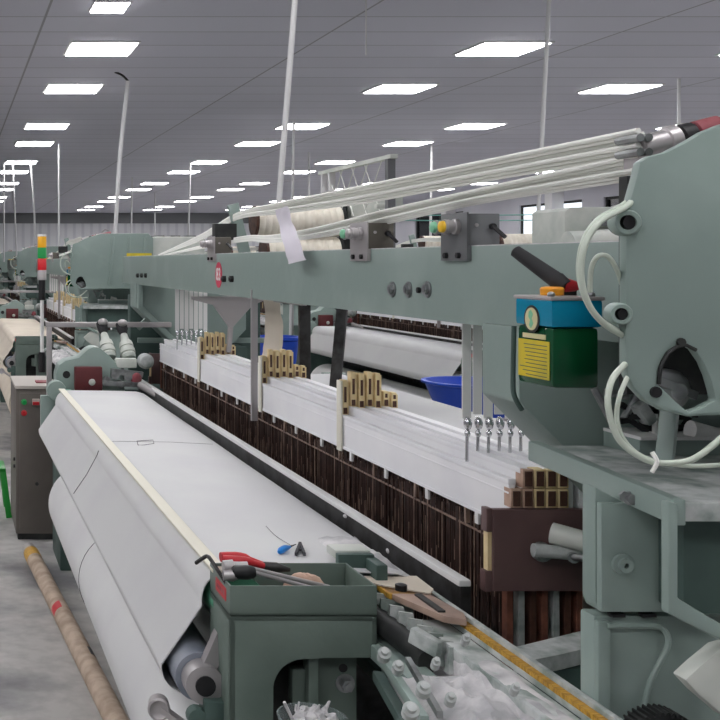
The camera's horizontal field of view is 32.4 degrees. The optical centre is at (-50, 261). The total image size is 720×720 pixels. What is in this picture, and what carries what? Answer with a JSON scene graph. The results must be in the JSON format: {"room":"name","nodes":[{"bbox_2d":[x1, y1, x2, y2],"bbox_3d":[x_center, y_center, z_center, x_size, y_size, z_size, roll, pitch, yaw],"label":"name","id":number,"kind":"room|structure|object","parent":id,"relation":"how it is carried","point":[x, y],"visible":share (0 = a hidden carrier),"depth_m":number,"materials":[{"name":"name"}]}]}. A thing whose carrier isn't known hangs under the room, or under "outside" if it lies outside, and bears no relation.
{"room":"textile factory","nodes":[
{"label":"textile factory","id":0,"kind":"room"},
{"bbox_2d":[0,402,129,719],"bbox_3d":[3.300,1.750,19.000,24.600,0.100,52.000,0,0,0],"label":"floor","id":1,"kind":"structure","parent":0,"point":[40,678],"depth_m":4.94,"materials":[{"name":"concrete"}]},
{"bbox_2d":[0,460,11,517],"bbox_3d":[0.217,1.539,7.480,0.379,0.328,0.369,0,0,0],"label":"plastic stool","id":2,"kind":"object","parent":1,"relation":"on","point":[3,477],"visible":0.97,"depth_m":7.32,"materials":[{"name":"green plastic"}]},
{"bbox_2d":[0,250,19,298],"bbox_3d":[1.359,0.715,25.888,1.882,1.970,5.884,0,0,0],"label":"weaving loom","id":3,"kind":"object","parent":1,"relation":"on","point":[9,254],"visible":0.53,"depth_m":23.31,"materials":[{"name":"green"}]},
{"bbox_2d":[10,234,52,538],"bbox_3d":[0.520,0.762,6.995,0.270,1.875,0.620,0,0,0],"label":"tall cabinet","id":4,"kind":"object","parent":1,"relation":"on","point":[31,461],"visible":0.91,"depth_m":6.71,"materials":[{"name":"grey metal"}]},
{"bbox_2d":[37,234,45,299],"bbox_3d":[0.579,0.033,7.000,0.057,0.417,0.057,0,0,0],"label":"signal light","id":5,"kind":"object","parent":4,"relation":"attached to","point":[41,238],"depth_m":6.98,"materials":[{"name":"multicoloured plastic"}]},
{"bbox_2d":[0,244,71,317],"bbox_3d":[1.359,0.715,18.638,1.882,1.970,5.884,0,0,0],"label":"weaving loom","id":6,"kind":"object","parent":1,"relation":"on","point":[24,263],"visible":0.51,"depth_m":16.10,"materials":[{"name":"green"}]},
{"bbox_2d":[13,270,26,301],"bbox_3d":[1.167,0.560,18.700,0.032,0.920,3.840,0,0,0],"label":"frame","id":7,"kind":"object","parent":6,"relation":"attached to","point":[15,297],"visible":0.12,"depth_m":19.55,"materials":[{"name":"beige metal"}]},
{"bbox_2d":[23,543,128,719],"bbox_3d":[0.541,1.655,4.864,0.088,0.088,2.969,0,0,-4],"label":"tube","id":8,"kind":"object","parent":1,"relation":"on","point":[104,697],"visible":1,"depth_m":4.69,"materials":[{"name":"beige cardboard"}]},
{"bbox_2d":[0,229,204,401],"bbox_3d":[1.359,0.715,11.388,1.882,1.970,5.884,0,0,0],"label":"weaving loom","id":9,"kind":"object","parent":1,"relation":"on","point":[92,270],"visible":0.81,"depth_m":8.91,"materials":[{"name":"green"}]},
{"bbox_2d":[0,352,13,413],"bbox_3d":[0.700,1.250,11.320,0.392,0.392,3.380,0,0,0],"label":"roll","id":10,"kind":"object","parent":9,"relation":"on","point":[5,381],"visible":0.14,"depth_m":10.51,"materials":[{"name":"fabric"}]},
{"bbox_2d":[0,318,65,367],"bbox_3d":[0.742,0.798,11.280,0.580,0.270,3.320,0,0,0],"label":"cloth","id":11,"kind":"object","parent":9,"relation":"on","point":[10,328],"visible":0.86,"depth_m":10.83,"materials":[{"name":"beige fabric"}]},
{"bbox_2d":[46,274,83,345],"bbox_3d":[1.167,0.560,11.450,0.032,0.920,3.840,0,0,0],"label":"frame","id":12,"kind":"object","parent":9,"relation":"attached to","point":[52,316],"visible":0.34,"depth_m":11.41,"materials":[{"name":"beige"}]},
{"bbox_2d":[48,274,84,332],"bbox_3d":[1.194,0.560,11.450,0.028,0.920,3.840,0,0,0],"label":"frame","id":13,"kind":"object","parent":9,"relation":"attached to","point":[51,299],"visible":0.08,"depth_m":11.38,"materials":[{"name":"metal"}]},
{"bbox_2d":[54,274,79,307],"bbox_3d":[1.218,0.560,11.450,0.028,0.920,3.840,0,0,0],"label":"frame","id":14,"kind":"object","parent":9,"relation":"attached to","point":[78,299],"visible":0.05,"depth_m":11.35,"materials":[{"name":"wood"}]},
{"bbox_2d":[52,275,81,304],"bbox_3d":[1.242,0.560,11.450,0.028,0.920,3.840,0,0,0],"label":"frame","id":15,"kind":"object","parent":9,"relation":"attached to","point":[56,275],"visible":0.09,"depth_m":12.37,"materials":[{"name":"wood"}]},
{"bbox_2d":[233,246,318,334],"bbox_3d":[4.559,0.715,17.088,1.882,1.970,5.884,0,0,0],"label":"weaving loom","id":16,"kind":"object","parent":1,"relation":"on","point":[284,308],"visible":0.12,"depth_m":14.68,"materials":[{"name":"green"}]},
{"bbox_2d":[260,302,264,334],"bbox_3d":[4.367,0.560,17.150,0.032,0.920,3.840,0,0,0],"label":"frame","id":17,"kind":"object","parent":16,"relation":"attached to","point":[261,311],"visible":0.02,"depth_m":15.46,"materials":[{"name":"beige"}]},
{"bbox_2d":[289,122,294,334],"bbox_3d":[2.936,0.233,9.500,0.074,2.885,0.022,0,0,0],"label":"conduit","id":18,"kind":"object","parent":1,"relation":"on","point":[293,135],"visible":0.38,"depth_m":9.49,"materials":[{"name":"grey metal"}]},
{"bbox_2d":[40,116,719,719],"bbox_3d":[1.359,0.715,4.138,1.882,1.970,5.884,0,0,0],"label":"weaving loom","id":19,"kind":"object","parent":1,"relation":"on","point":[612,383],"depth_m":2.12,"materials":[{"name":"green paint"}]},
{"bbox_2d":[96,318,115,359],"bbox_3d":[0.857,0.507,6.121,0.086,0.385,0.191,0,0,-15],"label":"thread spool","id":20,"kind":"object","parent":19,"relation":"on","point":[106,344],"visible":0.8,"depth_m":6.09,"materials":[{"name":"white fabric"}]},
{"bbox_2d":[116,319,135,380],"bbox_3d":[0.967,0.510,6.121,0.086,0.380,0.191,0,0,-15],"label":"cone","id":21,"kind":"object","parent":19,"relation":"on","point":[127,350],"visible":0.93,"depth_m":6.09,"materials":[{"name":"white fabric"}]},
{"bbox_2d":[48,476,209,719],"bbox_3d":[0.699,1.249,4.070,0.394,0.394,3.380,0,0,0],"label":"roll","id":22,"kind":"object","parent":19,"relation":"on","point":[137,675],"visible":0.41,"depth_m":3.57,"materials":[{"name":"white fabric"}]},
{"bbox_2d":[195,554,224,583],"bbox_3d":[0.542,0.634,2.282,0.016,0.046,0.096,0,0,-28],"label":"key","id":23,"kind":"object","parent":19,"relation":"on","point":[205,556],"visible":1,"depth_m":2.27,"materials":[{"name":"metal"}]},
{"bbox_2d":[39,390,432,692],"bbox_3d":[0.742,0.794,3.970,0.582,0.277,3.440,0,0,0],"label":"cloth","id":24,"kind":"object","parent":19,"relation":"on","point":[227,504],"visible":0.74,"depth_m":3.14,"materials":[{"name":"white fabric"}]},
{"bbox_2d":[59,389,221,572],"bbox_3d":[0.572,0.658,4.015,0.032,0.007,3.350,0,0,0],"label":"batten","id":25,"kind":"object","parent":24,"relation":"on","point":[195,543],"visible":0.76,"depth_m":3.12,"materials":[{"name":"beige wood"}]},
{"bbox_2d":[277,544,295,553],"bbox_3d":[0.775,0.655,2.528,0.016,0.016,0.098,0,0,41],"label":"thread snips","id":26,"kind":"object","parent":24,"relation":"on","point":[283,548],"visible":1,"depth_m":2.50,"materials":[{"name":"blue plastic"}]},
{"bbox_2d":[295,542,305,555],"bbox_3d":[0.804,0.657,2.520,0.024,0.008,0.104,0,0,22],"label":"tweezers","id":27,"kind":"object","parent":24,"relation":"on","point":[300,547],"visible":1,"depth_m":2.51,"materials":[{"name":"grey metal"}]},
{"bbox_2d":[219,552,290,572],"bbox_3d":[0.646,0.639,2.337,0.145,0.038,0.054,0,0,0],"label":"pliers","id":28,"kind":"object","parent":19,"relation":"on","point":[235,556],"visible":0.78,"depth_m":2.32,"materials":[{"name":"red plastic"}]},
{"bbox_2d":[231,565,310,585],"bbox_3d":[0.687,0.655,2.251,0.231,0.074,0.031,0,0,-4],"label":"screwdriver","id":29,"kind":"object","parent":19,"relation":"on","point":[241,572],"visible":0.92,"depth_m":2.24,"materials":[{"name":"black plastic"}]},
{"bbox_2d":[262,300,282,356],"bbox_3d":[1.333,0.270,4.566,0.011,0.260,0.279,0,0,0],"label":"rag","id":30,"kind":"object","parent":19,"relation":"hanging from","point":[273,339],"visible":0.69,"depth_m":4.56,"materials":[{"name":"fabric"}]},
{"bbox_2d":[221,559,329,585],"bbox_3d":[0.673,0.648,2.267,0.244,0.073,0.041,0,0,-8],"label":"wrench","id":31,"kind":"object","parent":19,"relation":"on","point":[227,574],"visible":0.84,"depth_m":2.26,"materials":[{"name":"grey metal"}]},
{"bbox_2d":[210,563,376,614],"bbox_3d":[0.704,0.677,2.285,0.296,0.059,0.170,0,0,0],"label":"tray","id":32,"kind":"object","parent":19,"relation":"on","point":[349,592],"depth_m":2.20,"materials":[{"name":"green metal"}]},
{"bbox_2d":[249,206,347,236],"bbox_3d":[1.575,-0.185,5.000,0.408,0.139,0.139,0,0,0],"label":"roll","id":33,"kind":"object","parent":19,"relation":"attached to","point":[267,224],"visible":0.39,"depth_m":4.94,"materials":[{"name":"beige fabric"}]},
{"bbox_2d":[258,237,344,251],"bbox_3d":[1.593,-0.044,5.000,0.353,0.139,0.139,0,0,0],"label":"roll","id":34,"kind":"object","parent":19,"relation":"on","point":[324,243],"visible":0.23,"depth_m":4.94,"materials":[{"name":"beige fabric"}]},
{"bbox_2d":[283,572,322,585],"bbox_3d":[0.745,0.690,2.320,0.094,0.069,0.060,0,0,0],"label":"cotton waste","id":35,"kind":"object","parent":19,"relation":"on","point":[308,576],"visible":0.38,"depth_m":2.31,"materials":[{"name":"beige fabric"}]},
{"bbox_2d":[276,702,347,719],"bbox_3d":[0.676,0.900,2.060,0.127,0.100,0.127,0,0,0],"label":"plastic tub","id":36,"kind":"object","parent":19,"relation":"on","point":[282,714],"visible":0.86,"depth_m":2.10,"materials":[{"name":"white"}]},
{"bbox_2d":[283,701,338,719],"bbox_3d":[0.675,0.854,2.059,0.098,0.070,0.104,0,0,-42],"label":"cotton lint","id":37,"kind":"object","parent":36,"relation":"in","point":[303,712],"visible":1,"depth_m":2.05},
{"bbox_2d":[159,289,521,675],"bbox_3d":[1.167,0.560,4.199,0.032,0.920,3.842,0,0,0],"label":"frame","id":38,"kind":"object","parent":19,"relation":"attached to","point":[470,485],"visible":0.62,"depth_m":3.05,"materials":[{"name":"metal"}]},
{"bbox_2d":[164,290,532,672],"bbox_3d":[1.194,0.560,4.199,0.028,0.920,3.842,0,0,0],"label":"frame","id":39,"kind":"object","parent":19,"relation":"attached to","point":[523,475],"visible":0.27,"depth_m":2.80,"materials":[{"name":"metal"}]},
{"bbox_2d":[170,290,544,644],"bbox_3d":[1.218,0.560,4.199,0.028,0.920,3.842,0,0,0],"label":"frame","id":40,"kind":"object","parent":19,"relation":"attached to","point":[538,473],"visible":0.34,"depth_m":2.56,"materials":[{"name":"metal"}]},
{"bbox_2d":[318,154,402,247],"bbox_3d":[1.800,-0.177,4.810,0.101,0.505,0.860,0,0,0],"label":"lattice frame","id":41,"kind":"object","parent":19,"relation":"on","point":[327,176],"visible":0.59,"depth_m":4.72,"materials":[{"name":"grey metal"}]},
{"bbox_2d":[173,291,556,661],"bbox_3d":[1.242,0.560,4.199,0.028,0.920,3.842,0,0,0],"label":"frame","id":42,"kind":"object","parent":19,"relation":"attached to","point":[550,476],"visible":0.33,"depth_m":2.71,"materials":[{"name":"metal"}]},
{"bbox_2d":[180,291,567,638],"bbox_3d":[1.266,0.560,4.199,0.028,0.920,3.842,0,0,0],"label":"frame","id":43,"kind":"object","parent":19,"relation":"attached to","point":[562,481],"visible":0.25,"depth_m":2.49,"materials":[{"name":"metal"}]},
{"bbox_2d":[183,292,572,635],"bbox_3d":[1.291,0.560,4.205,0.023,0.920,3.830,0,0,0],"label":"frame","id":44,"kind":"object","parent":19,"relation":"attached to","point":[564,596],"visible":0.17,"depth_m":2.81,"materials":[{"name":"metal"}]},
{"bbox_2d":[189,292,582,632],"bbox_3d":[1.315,0.560,4.205,0.023,0.920,3.830,0,0,0],"label":"frame","id":45,"kind":"object","parent":19,"relation":"attached to","point":[576,596],"visible":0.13,"depth_m":2.32,"materials":[{"name":"metal"}]},
{"bbox_2d":[311,374,529,450],"bbox_3d":[1.695,0.606,4.200,0.770,0.015,3.400,0,0,0],"label":"sheet","id":46,"kind":"object","parent":19,"relation":"on","point":[444,413],"visible":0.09,"depth_m":4.39,"materials":[{"name":"white fabric"}]},
{"bbox_2d":[443,499,595,608],"bbox_3d":[2.000,1.180,4.200,0.840,0.840,3.401,0,0,0],"label":"beam","id":47,"kind":"structure","parent":19,"relation":"attached to","point":[585,605],"depth_m":3.05,"materials":[{"name":"grey metal"}]},
{"bbox_2d":[511,246,578,291],"bbox_3d":[0.980,0.012,1.820,0.104,0.077,0.036,0,0,45],"label":"handle","id":48,"kind":"object","parent":19,"relation":"on","point":[551,276],"visible":0.92,"depth_m":1.81,"materials":[{"name":"black rubber"}]},
{"bbox_2d":[291,233,531,389],"bbox_3d":[4.559,0.715,9.838,1.882,1.970,5.884,0,0,0],"label":"weaving loom","id":49,"kind":"object","parent":1,"relation":"on","point":[322,316],"visible":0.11,"depth_m":11.10,"materials":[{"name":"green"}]},
{"bbox_2d":[311,364,431,399],"bbox_3d":[3.900,1.250,9.770,0.392,0.392,3.380,0,0,0],"label":"roll","id":50,"kind":"object","parent":49,"relation":"on","point":[413,390],"visible":0.06,"depth_m":9.51,"materials":[{"name":"white fabric"}]},
{"bbox_2d":[311,326,482,379],"bbox_3d":[3.942,0.798,9.730,0.580,0.270,3.320,0,0,0],"label":"cloth","id":51,"kind":"object","parent":49,"relation":"on","point":[418,358],"visible":0.77,"depth_m":9.30,"materials":[{"name":"white fabric"}]},
{"bbox_2d":[360,314,471,336],"bbox_3d":[4.394,0.560,9.900,0.028,0.920,3.840,0,0,0],"label":"frame","id":52,"kind":"object","parent":49,"relation":"attached to","point":[406,321],"visible":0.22,"depth_m":10.72,"materials":[{"name":"metal"}]},
{"bbox_2d":[357,311,482,374],"bbox_3d":[4.367,0.560,9.900,0.032,0.920,3.840,0,0,0],"label":"frame","id":53,"kind":"object","parent":49,"relation":"attached to","point":[454,332],"visible":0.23,"depth_m":10.26,"materials":[{"name":"beige"}]},
{"bbox_2d":[362,314,482,332],"bbox_3d":[4.418,0.560,9.900,0.028,0.920,3.840,0,0,0],"label":"frame","id":54,"kind":"object","parent":49,"relation":"attached to","point":[362,314],"visible":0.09,"depth_m":10.67,"materials":[{"name":"metal"}]},
{"bbox_2d":[418,236,440,246],"bbox_3d":[4.775,-0.185,10.700,0.408,0.139,0.139,0,0,0],"label":"roll","id":55,"kind":"object","parent":49,"relation":"on","point":[420,244],"visible":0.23,"depth_m":10.64,"materials":[{"name":"beige fabric"}]},
{"bbox_2d":[405,220,531,220],"bbox_3d":[3.450,-0.279,7.249,2.502,0.019,0.010,0,0,2],"label":"cord","id":56,"kind":"object","parent":49,"relation":"attached to","point":[405,220],"visible":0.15,"depth_m":7.25,"materials":[{"name":"teal plastic"}]},
{"bbox_2d":[427,214,531,215],"bbox_3d":[3.450,-0.314,7.249,2.502,0.019,0.010,0,0,2],"label":"cord","id":57,"kind":"object","parent":49,"relation":"attached to","point":[508,214],"visible":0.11,"depth_m":7.24,"materials":[{"name":"teal plastic"}]},
{"bbox_2d":[532,207,618,242],"bbox_3d":[3.978,0.688,6.545,0.844,2.025,0.549,0,0,0],"label":"machine housing","id":58,"kind":"object","parent":1,"relation":"on","point":[570,224],"visible":0.13,"depth_m":6.45,"materials":[{"name":"grey metal"}]},
{"bbox_3d":[2.663,1.235,5.600,0.400,0.930,0.400,0,0,0],"label":"stand","id":59,"kind":"object","parent":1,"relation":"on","visible":0},
{"bbox_2d":[421,376,504,417],"bbox_3d":[2.663,0.688,5.600,0.499,0.164,0.499,0,0,0],"label":"basin","id":60,"kind":"object","parent":59,"relation":"on","point":[447,390],"visible":0.35,"depth_m":5.52,"materials":[{"name":"blue plastic"}]},
{"bbox_3d":[2.200,1.250,7.400,0.300,0.900,0.300,0,0,0],"label":"stand","id":61,"kind":"object","parent":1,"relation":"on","visible":0},
{"bbox_2d":[260,335,297,363],"bbox_3d":[2.200,0.649,7.400,0.291,0.302,0.291,0,0,0],"label":"bucket","id":62,"kind":"object","parent":61,"relation":"on","point":[290,342],"visible":0.22,"depth_m":7.30,"materials":[{"name":"blue plastic"}]},
{"bbox_2d":[0,223,258,251],"bbox_3d":[3.300,-0.150,45.100,25.000,3.700,0.200,0,0,0],"label":"wall","id":63,"kind":"structure","parent":0,"point":[25,231],"depth_m":45.00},
{"bbox_2d":[0,213,248,222],"bbox_3d":[3.300,-1.790,44.960,24.600,0.420,0.080,0,0,0],"label":"trim","id":64,"kind":"structure","parent":63,"relation":"attached to","point":[9,217],"depth_m":44.92,"materials":[{"name":"grey metal"}]},
{"bbox_2d":[0,0,719,212],"bbox_3d":[3.300,-2.050,19.000,24.600,0.100,52.000,0,0,0],"label":"ceiling","id":65,"kind":"structure","parent":0,"point":[206,78],"depth_m":12.83,"materials":[{"name":"grey metal"}]},
{"bbox_2d":[3,162,4,261],"bbox_3d":[1.060,-1.000,22.000,0.030,2.000,0.030,0,0,-22],"label":"conduit","id":66,"kind":"object","parent":65,"relation":"hanging from","point":[3,162],"visible":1,"depth_m":21.99,"materials":[{"name":"grey metal"}]},
{"bbox_2d":[12,163,16,255],"bbox_3d":[1.278,-1.000,22.000,0.115,2.001,0.032,0,0,0],"label":"conduit","id":67,"kind":"object","parent":65,"relation":"hanging from","point":[12,163],"visible":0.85,"depth_m":21.99,"materials":[{"name":"grey metal"}]},
{"bbox_2d":[0,171,28,173],"bbox_3d":[1.400,-1.990,24.360,0.640,0.019,0.640,0,0,0],"label":"recessed light","id":68,"kind":"object","parent":65,"relation":"in","point":[1,172],"visible":0.92,"depth_m":24.33,"materials":[{"name":"white plastic"}]},
{"bbox_2d":[5,161,37,163],"bbox_3d":[1.400,-1.990,22.000,0.640,0.019,0.640,0,0,0],"label":"recessed light","id":69,"kind":"object","parent":65,"relation":"in","point":[6,162],"visible":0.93,"depth_m":21.89,"materials":[{"name":"white plastic"}]},
{"bbox_2d":[30,163,35,245],"bbox_3d":[1.636,-1.001,22.000,0.125,2.002,0.036,0,0,0],"label":"conduit","id":70,"kind":"object","parent":65,"relation":"hanging from","point":[30,163],"visible":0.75,"depth_m":21.98,"materials":[{"name":"grey metal"}]},
{"bbox_2d":[14,141,54,145],"bbox_3d":[1.400,-1.990,18.500,0.640,0.019,0.640,0,0,0],"label":"recessed light","id":71,"kind":"object","parent":65,"relation":"in","point":[18,143],"visible":1,"depth_m":18.38,"materials":[{"name":"white plastic"}]},
{"bbox_2d":[23,123,70,128],"bbox_3d":[1.400,-1.990,16.140,0.640,0.019,0.640,0,0,0],"label":"recessed light","id":72,"kind":"object","parent":65,"relation":"in","point":[27,125],"visible":1,"depth_m":16.02,"materials":[{"name":"white plastic"}]},
{"bbox_2d":[58,144,59,245],"bbox_3d":[1.826,-1.000,18.600,0.031,2.000,0.031,0,0,23],"label":"conduit","id":73,"kind":"object","parent":65,"relation":"hanging from","point":[58,144],"visible":0.83,"depth_m":18.59,"materials":[{"name":"grey metal"}]},
{"bbox_2d":[43,84,104,93],"bbox_3d":[1.400,-1.990,12.640,0.640,0.019,0.640,0,0,0],"label":"recessed light","id":74,"kind":"object","parent":65,"relation":"in","point":[50,88],"visible":1,"depth_m":12.55,"materials":[{"name":"white plastic"}]},
{"bbox_2d":[63,41,140,55],"bbox_3d":[1.400,-1.990,10.280,0.640,0.019,0.640,0,0,0],"label":"recessed light","id":75,"kind":"object","parent":65,"relation":"in","point":[75,48],"visible":1,"depth_m":10.20,"materials":[{"name":"white plastic"}]},
{"bbox_2d":[89,1,130,12],"bbox_3d":[1.240,-1.990,8.595,0.280,0.019,0.350,0,0,0],"label":"recessed light","id":76,"kind":"object","parent":65,"relation":"in","point":[98,6],"visible":1,"depth_m":8.56,"materials":[{"name":"white paint"}]},
{"bbox_2d":[113,72,129,232],"bbox_3d":[1.798,-1.123,11.600,0.181,1.784,0.044,0,0,0],"label":"conduit","id":77,"kind":"object","parent":65,"relation":"hanging from","point":[117,192],"visible":0.94,"depth_m":11.58,"materials":[{"name":"grey metal"}]},
{"bbox_2d":[130,177,132,232],"bbox_3d":[4.269,-1.165,26.000,0.069,1.670,0.040,0,0,0],"label":"conduit","id":78,"kind":"object","parent":65,"relation":"hanging from","point":[131,177],"visible":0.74,"depth_m":25.98,"materials":[{"name":"grey metal"}]},
{"bbox_2d":[126,188,151,190],"bbox_3d":[5.150,-1.990,30.220,0.640,0.019,0.640,0,0,0],"label":"recessed light","id":79,"kind":"object","parent":65,"relation":"in","point":[129,189],"visible":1,"depth_m":30.04,"materials":[{"name":"white plastic"}]},
{"bbox_2d":[154,193,155,235],"bbox_3d":[5.934,-1.175,32.000,0.037,1.651,0.037,0,0,-23],"label":"conduit","id":80,"kind":"object","parent":65,"relation":"hanging from","point":[154,193],"visible":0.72,"depth_m":31.99,"materials":[{"name":"grey metal"}]},
{"bbox_2d":[141,182,168,184],"bbox_3d":[5.150,-1.990,27.860,0.640,0.019,0.640,0,0,0],"label":"recessed light","id":81,"kind":"object","parent":65,"relation":"in","point":[143,183],"visible":1,"depth_m":27.74,"materials":[{"name":"white plastic"}]},
{"bbox_2d":[167,171,199,173],"bbox_3d":[5.150,-1.990,24.360,0.640,0.019,0.640,0,0,0],"label":"recessed light","id":82,"kind":"object","parent":65,"relation":"in","point":[170,172],"visible":1,"depth_m":24.33,"materials":[{"name":"white plastic"}]},
{"bbox_2d":[187,162,190,235],"bbox_3d":[4.762,-1.070,22.000,0.085,1.861,0.040,0,0,0],"label":"conduit","id":83,"kind":"object","parent":65,"relation":"hanging from","point":[189,162],"visible":0.77,"depth_m":21.98,"materials":[{"name":"grey metal"}]},
{"bbox_2d":[191,161,227,163],"bbox_3d":[5.150,-1.990,22.000,0.640,0.019,0.640,0,0,0],"label":"recessed light","id":84,"kind":"object","parent":65,"relation":"in","point":[194,162],"visible":0.86,"depth_m":21.89,"materials":[{"name":"white plastic"}]},
{"bbox_2d":[217,188,244,190],"bbox_3d":[7.680,-1.990,30.220,0.640,0.019,0.640,0,0,0],"label":"recessed light","id":85,"kind":"object","parent":65,"relation":"in","point":[222,189],"visible":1,"depth_m":30.04,"materials":[{"name":"white plastic"}]},
{"bbox_2d":[240,182,270,184],"bbox_3d":[7.680,-1.990,27.860,0.640,0.019,0.640,0,0,0],"label":"recessed light","id":86,"kind":"object","parent":65,"relation":"in","point":[244,183],"visible":1,"depth_m":27.74,"materials":[{"name":"white plastic"}]},
{"bbox_2d":[240,183,266,184],"bbox_3d":[7.680,-1.984,27.860,0.590,0.008,0.590,0,0,0],"label":"diffuser","id":87,"kind":"object","parent":86,"relation":"attached to","point":[240,183],"depth_m":27.86,"materials":[{"name":"white plastic"}]},
{"bbox_2d":[233,141,280,145],"bbox_3d":[5.150,-1.990,18.500,0.640,0.019,0.640,0,0,0],"label":"recessed light","id":88,"kind":"object","parent":65,"relation":"in","point":[243,143],"visible":0.93,"depth_m":18.38,"materials":[{"name":"white plastic"}]},
{"bbox_2d":[276,0,297,202],"bbox_3d":[1.734,-1.120,5.600,0.169,1.763,0.030,0,0,0],"label":"conduit","id":89,"kind":"object","parent":65,"relation":"hanging from","point":[294,2],"visible":0.85,"depth_m":5.59,"materials":[{"name":"grey metal"}]},
{"bbox_2d":[284,171,315,173],"bbox_3d":[7.680,-1.990,24.360,0.640,0.019,0.640,0,0,0],"label":"recessed light","id":90,"kind":"object","parent":65,"relation":"in","point":[285,172],"visible":0.75,"depth_m":24.33,"materials":[{"name":"white plastic"}]},
{"bbox_2d":[274,123,330,128],"bbox_3d":[5.150,-1.990,16.140,0.640,0.019,0.640,0,0,0],"label":"recessed light","id":91,"kind":"object","parent":65,"relation":"in","point":[290,125],"visible":0.93,"depth_m":15.95,"materials":[{"name":"white plastic"}]},
{"bbox_2d":[308,152,309,195],"bbox_3d":[6.509,-1.200,20.000,0.037,1.600,0.037,0,0,23],"label":"conduit","id":92,"kind":"object","parent":65,"relation":"hanging from","point":[308,152],"visible":0.51,"depth_m":19.98,"materials":[{"name":"grey metal"}]},
{"bbox_2d":[314,161,354,163],"bbox_3d":[7.680,-1.990,22.000,0.640,0.019,0.640,0,0,0],"label":"recessed light","id":93,"kind":"object","parent":65,"relation":"in","point":[321,162],"visible":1,"depth_m":21.89,"materials":[{"name":"white plastic"}]},
{"bbox_2d":[365,0,366,54],"bbox_3d":[3.018,-1.753,8.000,0.009,0.495,0.009,0,0,-23],"label":"conduit","id":94,"kind":"object","parent":65,"relation":"hanging from","point":[365,0],"visible":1,"depth_m":8.00,"materials":[{"name":"grey metal"}]},
{"bbox_2d":[361,84,438,93],"bbox_3d":[5.150,-1.990,12.640,0.640,0.019,0.640,0,0,0],"label":"recessed light","id":95,"kind":"object","parent":65,"relation":"in","point":[382,88],"visible":1,"depth_m":12.55,"materials":[{"name":"white plastic"}]},
{"bbox_2d":[381,141,434,145],"bbox_3d":[7.680,-1.990,18.500,0.640,0.019,0.640,0,0,0],"label":"recessed light","id":96,"kind":"object","parent":65,"relation":"in","point":[396,143],"visible":1,"depth_m":18.38,"materials":[{"name":"white plastic"}]},
{"bbox_2d":[429,145,432,235],"bbox_3d":[8.203,-1.000,18.800,0.077,2.001,0.044,0,0,0],"label":"conduit","id":97,"kind":"object","parent":65,"relation":"hanging from","point":[431,154],"visible":0.39,"depth_m":18.78,"materials":[{"name":"grey metal"}]},
{"bbox_2d":[443,123,506,128],"bbox_3d":[7.680,-1.990,16.140,0.640,0.019,0.640,0,0,0],"label":"recessed light","id":98,"kind":"object","parent":65,"relation":"in","point":[462,125],"visible":1,"depth_m":16.08,"materials":[{"name":"white plastic"}]},
{"bbox_2d":[452,41,554,55],"bbox_3d":[5.150,-1.990,10.280,0.640,0.019,0.640,0,0,0],"label":"recessed light","id":99,"kind":"object","parent":65,"relation":"in","point":[486,48],"visible":1,"depth_m":10.20,"materials":[{"name":"white plastic"}]},
{"bbox_2d":[536,0,550,210],"bbox_3d":[4.308,-1.080,8.000,0.122,1.842,0.030,0,0,0],"label":"conduit","id":100,"kind":"object","parent":65,"relation":"hanging from","point":[548,6],"visible":0.63,"depth_m":7.99,"materials":[{"name":"grey metal"}]},
{"bbox_2d":[576,84,664,93],"bbox_3d":[7.680,-1.990,12.640,0.640,0.019,0.640,0,0,0],"label":"recessed light","id":101,"kind":"object","parent":65,"relation":"in","point":[607,88],"visible":1,"depth_m":12.58,"materials":[{"name":"white plastic"}]},
{"bbox_2d":[677,78,680,124],"bbox_3d":[7.942,-1.447,12.000,0.030,1.106,0.030,0,0,-23],"label":"conduit","id":102,"kind":"object","parent":65,"relation":"hanging from","point":[679,79],"visible":0.45,"depth_m":11.99,"materials":[{"name":"grey metal"}]},
{"bbox_2d":[338,183,618,247],"bbox_3d":[15.700,-0.150,19.000,0.200,3.700,52.000,0,0,0],"label":"wall","id":103,"kind":"structure","parent":0,"point":[596,196],"depth_m":30.45,"materials":[{"name":"paint"}]},
{"bbox_2d":[416,211,462,242],"bbox_3d":[15.700,-1.100,35.250,0.100,0.900,3.500,0,0,0],"label":"window","id":104,"kind":"structure","parent":103,"relation":"in","point":[422,227],"depth_m":36.45,"materials":[{"name":"black glass"}]},
{"bbox_2d":[521,200,581,233],"bbox_3d":[15.700,-1.100,28.700,0.100,0.900,3.000,0,0,0],"label":"window","id":105,"kind":"structure","parent":103,"relation":"in","point":[526,226],"depth_m":29.80,"materials":[{"name":"white glass"}]},
{"bbox_2d":[545,191,563,209],"bbox_3d":[15.450,-0.150,28.175,0.300,3.700,0.350,0,0,0],"label":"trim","id":106,"kind":"structure","parent":103,"relation":"attached to","point":[555,200],"depth_m":28.00,"materials":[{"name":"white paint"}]},
{"bbox_2d":[606,196,618,206],"bbox_3d":[15.700,-1.100,24.650,0.100,0.900,3.300,0,0,0],"label":"window","id":107,"kind":"structure","parent":103,"relation":"in","point":[614,200],"depth_m":26.09,"materials":[{"name":"black glass"}]},
{"bbox_3d":[3.760,0.841,7.210,0.080,1.718,0.080,0,0,0],"label":"post","id":108,"kind":"object","parent":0,"visible":0},
{"bbox_2d":[500,234,531,243],"bbox_3d":[3.780,-0.100,7.200,0.428,0.169,0.169,0,0,0],"label":"roll","id":109,"kind":"object","parent":108,"relation":"on","point":[511,238],"visible":0.14,"depth_m":7.13,"materials":[{"name":"beige fabric"}]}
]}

